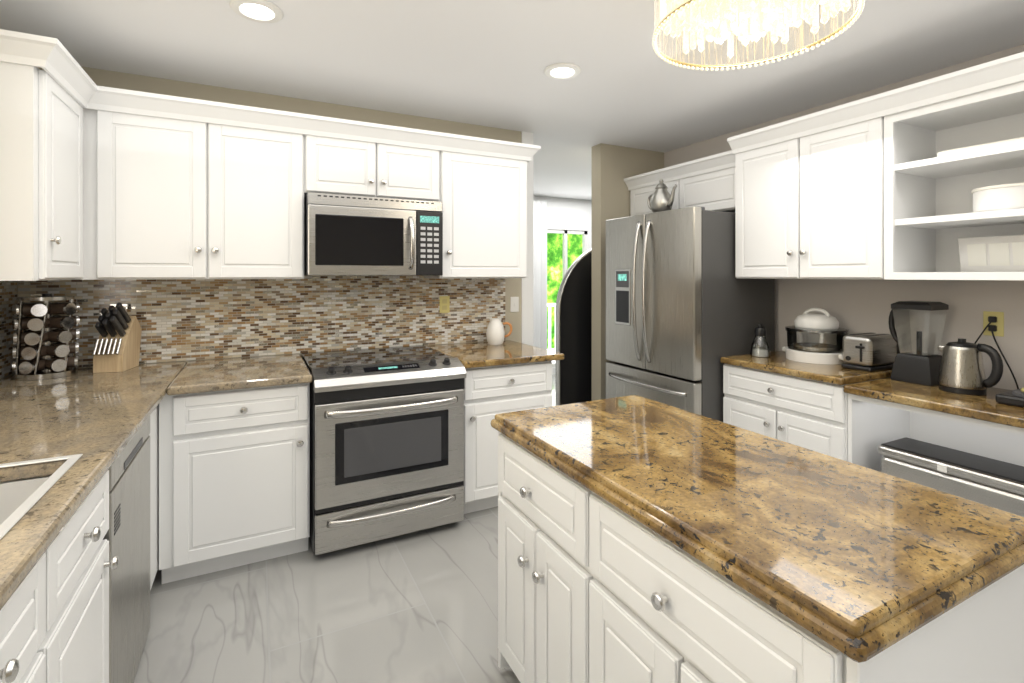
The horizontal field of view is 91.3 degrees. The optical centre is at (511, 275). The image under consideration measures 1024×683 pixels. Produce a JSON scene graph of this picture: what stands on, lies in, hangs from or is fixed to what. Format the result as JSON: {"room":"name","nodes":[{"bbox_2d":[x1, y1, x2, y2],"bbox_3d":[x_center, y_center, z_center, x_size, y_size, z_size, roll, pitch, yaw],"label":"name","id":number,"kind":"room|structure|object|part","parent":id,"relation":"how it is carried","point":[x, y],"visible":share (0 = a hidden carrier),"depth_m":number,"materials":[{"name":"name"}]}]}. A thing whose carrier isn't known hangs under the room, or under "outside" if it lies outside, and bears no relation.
{"room":"kitchen","nodes":[
{"label":"kitchen","id":0,"kind":"room"},
{"bbox_2d":[0,62,82,280],"bbox_3d":[-2.124,-0.390,2.213,0.379,0.820,0.872,0,0,-27],"label":"upper cabinet","id":1,"kind":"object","parent":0,"point":[41,175],"depth_m":1.93,"materials":[{"name":"white wood"}]},
{"bbox_2d":[80,108,526,279],"bbox_3d":[-1.036,-0.390,3.043,2.413,0.820,0.381,0,0,-27],"label":"upper cabinet","id":2,"kind":"object","parent":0,"point":[165,198],"visible":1,"depth_m":2.67,"materials":[{"name":"white wood"}]},
{"bbox_2d":[0,29,35,66],"bbox_3d":[-1.933,-0.837,1.787,0.330,0.098,0.062,0,0,-27],"label":"crown molding","id":3,"kind":"structure","parent":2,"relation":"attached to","point":[15,47],"depth_m":1.84,"materials":[{"name":"white wood"}]},
{"bbox_2d":[32,34,99,108],"bbox_3d":[-1.844,-0.837,2.083,0.062,0.098,0.510,0,0,-27],"label":"crown molding","id":4,"kind":"structure","parent":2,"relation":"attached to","point":[54,59],"depth_m":2.03,"materials":[{"name":"white wood"}]},
{"bbox_2d":[92,86,540,161],"bbox_3d":[-0.912,-0.837,2.892,2.456,0.098,0.062,0,0,-27],"label":"crown molding","id":5,"kind":"structure","parent":2,"relation":"attached to","point":[118,100],"depth_m":2.75,"materials":[{"name":"white wood"}]},
{"bbox_2d":[304,192,442,274],"bbox_3d":[-0.855,-0.228,3.077,0.774,0.456,0.485,0,0,-27],"label":"microwave","id":6,"kind":"object","parent":2,"relation":"attached to","point":[352,235],"visible":1,"depth_m":2.89,"materials":[{"name":"grey metal"}]},
{"bbox_2d":[17,66,663,400],"bbox_3d":[-0.541,0.150,3.585,4.450,2.500,0.150,0,0,-27],"label":"wall","id":7,"kind":"structure","parent":0,"point":[521,321],"depth_m":3.83,"materials":[{"name":"beige paint"}]},
{"bbox_2d":[18,275,504,367],"bbox_3d":[-1.269,0.242,3.138,2.732,0.484,0.006,0,0,-27],"label":"backsplash","id":8,"kind":"structure","parent":7,"relation":"attached to","point":[188,319],"depth_m":3.06,"materials":[{"name":"tile"}]},
{"bbox_2d":[440,296,449,312],"bbox_3d":[-0.475,0.205,3.532,0.075,0.118,0.008,0,0,-27],"label":"outlet","id":9,"kind":"object","parent":8,"relation":"attached to","point":[444,304],"visible":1,"depth_m":3.53,"materials":[{"name":"yellow plastic"}]},
{"bbox_2d":[510,297,518,311],"bbox_3d":[0.021,0.220,3.792,0.070,0.115,0.010,0,0,-27],"label":"light switch","id":10,"kind":"object","parent":7,"relation":"attached to","point":[514,304],"depth_m":3.79,"materials":[{"name":"white plastic"}]},
{"bbox_2d":[133,375,554,682],"bbox_3d":[1.618,1.440,3.013,8.380,0.080,9.300,0,0,-27],"label":"floor","id":11,"kind":"structure","parent":0,"point":[420,606],"depth_m":2.05,"materials":[{"name":"tile"}]},
{"bbox_2d":[0,404,158,682],"bbox_3d":[-1.121,0.963,0.643,0.738,0.875,4.563,0,0,-27],"label":"base cabinet","id":12,"kind":"object","parent":11,"relation":"on","point":[54,619],"visible":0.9,"depth_m":1.12,"materials":[{"name":"white painted wood"},{"name":"nickel"}]},
{"bbox_2d":[0,361,186,609],"bbox_3d":[-1.125,0.602,0.642,0.718,0.244,4.565,0,0,-27],"label":"countertop","id":13,"kind":"structure","parent":12,"relation":"on","point":[72,435],"depth_m":1.46,"materials":[{"name":"brown stone"}]},
{"bbox_2d":[12,294,79,379],"bbox_3d":[-2.248,0.286,2.418,0.239,0.396,0.240,0,0,-27],"label":"spice carousel","id":14,"kind":"object","parent":13,"relation":"on","point":[38,350],"visible":1,"depth_m":2.36,"materials":[{"name":"silver metal"}]},
{"bbox_2d":[92,302,141,372],"bbox_3d":[-2.036,0.310,2.570,0.126,0.347,0.263,0,0,-15],"label":"knife block","id":15,"kind":"object","parent":13,"relation":"on","point":[116,348],"visible":1,"depth_m":2.52,"materials":[{"name":"brown wood"}]},
{"bbox_2d":[103,416,149,682],"bbox_3d":[-1.542,0.964,1.560,0.590,0.872,0.600,0,0,-27],"label":"dishwasher","id":16,"kind":"object","parent":11,"relation":"on","point":[127,536],"visible":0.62,"depth_m":1.64,"materials":[{"name":"grey"}]},
{"bbox_2d":[159,383,309,583],"bbox_3d":[-1.426,0.963,2.630,0.618,0.875,0.745,0,0,-27],"label":"base cabinet","id":17,"kind":"object","parent":11,"relation":"on","point":[234,478],"visible":1,"depth_m":2.32,"materials":[{"name":"white wood"}]},
{"bbox_2d":[167,354,311,394],"bbox_3d":[-1.406,0.504,2.638,0.592,0.039,0.753,0,0,-27],"label":"countertop","id":18,"kind":"structure","parent":17,"relation":"on","point":[199,376],"depth_m":2.45,"materials":[{"name":"brown stone"}]},
{"bbox_2d":[302,345,465,554],"bbox_3d":[-0.769,0.930,2.908,0.778,0.941,0.846,0,0,-27],"label":"stove","id":19,"kind":"object","parent":11,"relation":"on","point":[386,442],"visible":1,"depth_m":2.58,"materials":[{"name":"grey metal"}]},
{"bbox_2d":[464,361,551,513],"bbox_3d":[-0.164,0.963,3.273,0.600,0.875,0.745,0,0,-27],"label":"base cabinet","id":20,"kind":"object","parent":11,"relation":"on","point":[490,392],"visible":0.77,"depth_m":2.91,"materials":[{"name":"white wood"}]},
{"bbox_2d":[427,340,563,368],"bbox_3d":[-0.141,0.504,3.282,0.671,0.039,0.753,0,0,-27],"label":"countertop","id":21,"kind":"structure","parent":20,"relation":"on","point":[482,354],"depth_m":3.11,"materials":[{"name":"brown stone"}]},
{"bbox_2d":[486,318,512,344],"bbox_3d":[-0.092,0.394,3.545,0.187,0.180,0.132,0,0,-27],"label":"ceramic pitcher","id":22,"kind":"object","parent":21,"relation":"on","point":[495,334],"visible":1,"depth_m":3.49,"materials":[{"name":"white ceramic"}]},
{"bbox_2d":[555,248,591,405],"bbox_3d":[0.929,0.552,4.564,1.231,1.695,0.068,0,0,-27],"label":"panel","id":23,"kind":"object","parent":11,"relation":"on","point":[573,344],"visible":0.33,"depth_m":4.34,"materials":[{"name":"black plastic"}]},
{"bbox_2d":[606,206,774,421],"bbox_3d":[1.245,0.483,3.668,0.851,1.834,0.894,0,0,-27],"label":"refrigerator","id":24,"kind":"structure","parent":11,"relation":"on","point":[686,309],"depth_m":3.31,"materials":[{"name":"grey metal"}]},
{"bbox_2d":[647,179,676,212],"bbox_3d":[1.097,-0.562,3.663,0.164,0.295,0.294,0,0,-27],"label":"teapot","id":25,"kind":"object","parent":24,"relation":"on","point":[662,198],"visible":0.9,"depth_m":3.61,"materials":[{"name":"grey metal"}]},
{"bbox_2d":[498,431,1023,682],"bbox_3d":[0.470,0.968,1.362,0.652,0.864,1.186,0,0,-27],"label":"base cabinet","id":26,"kind":"object","parent":11,"relation":"on","point":[593,587],"visible":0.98,"depth_m":1.07,"materials":[{"name":"white wood"}]},
{"bbox_2d":[491,395,1023,662],"bbox_3d":[0.492,0.510,1.369,0.664,0.050,1.217,0,0,-27],"label":"countertop","id":27,"kind":"structure","parent":26,"relation":"on","point":[856,562],"depth_m":1.01,"materials":[{"name":"brown stone"}]},
{"bbox_2d":[723,364,866,460],"bbox_3d":[1.765,0.980,2.995,0.628,0.840,0.750,0,0,-27],"label":"base cabinet","id":28,"kind":"object","parent":11,"relation":"on","point":[807,413],"visible":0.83,"depth_m":2.80,"materials":[{"name":"white wood"}]},
{"bbox_2d":[720,351,891,385],"bbox_3d":[1.769,0.539,2.998,0.614,0.039,0.752,0,0,-27],"label":"countertop","id":29,"kind":"structure","parent":28,"relation":"on","point":[777,362],"depth_m":2.79,"materials":[{"name":"brown stone"}]},
{"bbox_2d":[750,324,770,356],"bbox_3d":[1.598,0.414,3.219,0.120,0.210,0.120,0,0,-27],"label":"glass carafe","id":30,"kind":"object","parent":29,"relation":"on","point":[759,330],"visible":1,"depth_m":3.20,"materials":[{"name":"clear glass"}]},
{"bbox_2d":[782,308,848,364],"bbox_3d":[1.872,0.358,3.077,0.336,0.321,0.388,0,0,-27],"label":"steamer","id":31,"kind":"object","parent":29,"relation":"on","point":[816,352],"visible":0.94,"depth_m":3.00,"materials":[{"name":"white plastic"}]},
{"bbox_2d":[841,332,896,371],"bbox_3d":[1.994,0.424,2.801,0.298,0.190,0.160,0,0,-27],"label":"toaster","id":32,"kind":"object","parent":29,"relation":"on","point":[869,352],"visible":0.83,"depth_m":2.73,"materials":[{"name":"silver metal"}]},
{"bbox_2d":[843,377,1023,471],"bbox_3d":[2.268,0.976,2.020,0.616,0.848,1.440,0,0,-27],"label":"kitchen counter","id":33,"kind":"object","parent":11,"relation":"on","point":[886,410],"visible":0.46,"depth_m":2.49,"materials":[{"name":"white wood"}]},
{"bbox_2d":[888,301,948,385],"bbox_3d":[2.105,0.344,2.631,0.177,0.415,0.240,0,0,-27],"label":"blender","id":34,"kind":"object","parent":33,"relation":"on","point":[919,366],"visible":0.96,"depth_m":2.58,"materials":[{"name":"black plastic"}]},
{"bbox_2d":[938,338,1002,394],"bbox_3d":[2.156,0.425,2.355,0.172,0.252,0.237,0,0,-27],"label":"kettle","id":35,"kind":"object","parent":33,"relation":"on","point":[962,370],"visible":1,"depth_m":2.32,"materials":[{"name":"silver metal"}]},
{"bbox_2d":[995,387,1023,406],"bbox_3d":[2.301,0.513,2.070,0.300,0.076,0.360,0,0,-27],"label":"tray","id":36,"kind":"object","parent":33,"relation":"on","point":[1014,397],"visible":0.98,"depth_m":2.13,"materials":[{"name":"black plastic"}]},
{"bbox_2d":[878,437,1023,516],"bbox_3d":[2.123,1.115,2.131,0.262,0.570,0.910,0,0,-27],"label":"step trash can","id":37,"kind":"object","parent":11,"relation":"on","point":[997,484],"visible":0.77,"depth_m":2.22,"materials":[{"name":"silver metal"}]},
{"bbox_2d":[0,0,1023,199],"bbox_3d":[1.618,-1.150,3.013,8.380,0.100,9.300,0,0,-27],"label":"ceiling","id":38,"kind":"structure","parent":0,"point":[482,62],"depth_m":2.52,"materials":[{"name":"white paint"}]},
{"bbox_2d":[229,0,283,22],"bbox_3d":[-1.053,-1.093,2.067,0.200,0.012,0.200,0,0,-27],"label":"recessed light","id":39,"kind":"object","parent":38,"relation":"in","point":[263,11],"visible":1,"depth_m":2.06,"materials":[{"name":"white plastic"}]},
{"bbox_2d":[544,63,580,78],"bbox_3d":[0.270,-1.093,2.685,0.200,0.012,0.200,0,0,-27],"label":"recessed light","id":40,"kind":"object","parent":38,"relation":"in","point":[562,71],"visible":1,"depth_m":2.67,"materials":[{"name":"white plastic"}]},
{"bbox_2d":[652,0,864,70],"bbox_3d":[0.775,-0.944,1.629,0.624,0.310,0.624,0,0,-27],"label":"chandelier","id":41,"kind":"object","parent":38,"relation":"hanging from","point":[721,21],"visible":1,"depth_m":1.73,"materials":[{"name":"glass"}]},
{"bbox_2d":[533,196,591,374],"bbox_3d":[0.550,0.150,7.070,5.400,2.500,0.100,0,0,-27],"label":"wall","id":42,"kind":"structure","parent":0,"point":[568,214],"depth_m":7.15,"materials":[{"name":"white paint"}]},
{"bbox_2d":[533,200,546,348],"bbox_3d":[0.254,0.190,6.792,0.520,2.420,0.081,0,0,-27],"label":"curtain","id":43,"kind":"object","parent":42,"relation":"hanging from","point":[539,274],"visible":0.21,"depth_m":6.85,"materials":[{"name":"white fabric"}]},
{"bbox_2d":[547,229,586,367],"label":"window","id":44,"kind":"structure","parent":42,"relation":"in","point":[584,238],"depth_m":7.20,"materials":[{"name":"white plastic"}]},
{"bbox_3d":[0.475,0.927,8.098,2.200,0.945,1.900,0,0,-27],"label":"exterior railing","id":45,"kind":"part","parent":44,"relation":"part of","materials":[{"name":"white"}]},
{"bbox_2d":[664,44,1023,389],"bbox_3d":[2.755,0.150,1.884,0.120,2.500,5.895,0,0,-27],"label":"wall","id":46,"kind":"structure","parent":0,"point":[855,306],"depth_m":2.81,"materials":[{"name":"beige paint"}]},
{"bbox_2d":[630,167,734,215],"bbox_3d":[1.427,-0.594,3.881,0.427,0.292,1.121,0,0,-27],"label":"upper cabinet","id":47,"kind":"object","parent":46,"relation":"attached to","point":[713,191],"visible":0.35,"depth_m":3.62,"materials":[{"name":"white wood"}]},
{"bbox_2d":[735,116,883,278],"bbox_3d":[1.843,-0.390,2.972,0.511,0.820,0.870,0,0,-27],"label":"upper cabinet","id":48,"kind":"object","parent":46,"relation":"attached to","point":[810,206],"depth_m":2.79,"materials":[{"name":"white wood"}]},
{"bbox_2d":[624,52,1023,190],"bbox_3d":[1.687,-0.807,2.807,0.146,0.158,3.271,0,0,-27],"label":"crown molding","id":49,"kind":"structure","parent":48,"relation":"attached to","point":[1000,72],"depth_m":2.55,"materials":[{"name":"white wood"}]},
{"bbox_2d":[884,81,1023,279],"bbox_3d":[2.347,-0.390,2.023,0.475,0.820,1.274,0,0,-27],"label":"wall-mounted shelf","id":50,"kind":"object","parent":46,"relation":"attached to","point":[930,217],"visible":0.83,"depth_m":2.47,"materials":[{"name":"white wood"}]},
{"bbox_2d":[937,137,1023,156],"bbox_3d":[2.251,-0.569,2.213,0.230,0.046,0.520,0,0,-30],"label":"tray","id":51,"kind":"object","parent":50,"relation":"on","point":[981,146],"visible":0.35,"depth_m":2.24,"materials":[{"name":"white ceramic"}]},
{"bbox_2d":[958,234,1023,271],"bbox_3d":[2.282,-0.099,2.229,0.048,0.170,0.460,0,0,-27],"label":"storage basket","id":52,"kind":"object","parent":50,"relation":"on","point":[1002,253],"visible":0.94,"depth_m":2.32,"materials":[{"name":"white"}]},
{"bbox_2d":[972,183,1023,212],"bbox_3d":[2.241,-0.336,2.242,0.276,0.119,0.276,0,0,-27],"label":"box","id":53,"kind":"object","parent":50,"relation":"on","point":[1000,197],"visible":0.67,"depth_m":2.18,"materials":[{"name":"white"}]},
{"bbox_2d":[983,311,1003,336],"bbox_3d":[2.375,0.239,2.472,0.022,0.120,0.078,0,0,-27],"label":"outlet","id":54,"kind":"object","parent":46,"relation":"attached to","point":[996,325],"visible":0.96,"depth_m":2.46,"materials":[{"name":"yellow plastic"}]},
{"bbox_2d":[974,321,1018,388],"bbox_3d":[2.350,0.385,2.477,0.027,0.326,0.246,0,0,-27],"label":"power cord","id":55,"kind":"object","parent":54,"relation":"attached to","point":[1003,356],"visible":0.62,"depth_m":2.43,"materials":[{"name":"black plastic"}]},
{"bbox_3d":[-1.239,0.150,-0.079,0.120,2.500,6.025,0,0,-27],"label":"wall","id":56,"kind":"structure","parent":0,"visible":0},
{"bbox_2d":[0,281,16,378],"bbox_3d":[-1.792,0.117,1.145,0.006,0.734,3.067,0,0,-27],"label":"backsplash","id":57,"kind":"structure","parent":56,"relation":"attached to","point":[8,294],"depth_m":2.40,"materials":[{"name":"tile"}]},
{"label":"outside","id":58,"kind":"structure","parent":0,"visible":0},
{"bbox_2d":[547,233,581,348],"bbox_3d":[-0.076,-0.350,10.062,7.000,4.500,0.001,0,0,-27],"label":"garden","id":59,"kind":"object","parent":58,"point":[555,258],"depth_m":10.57,"materials":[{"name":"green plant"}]}
]}

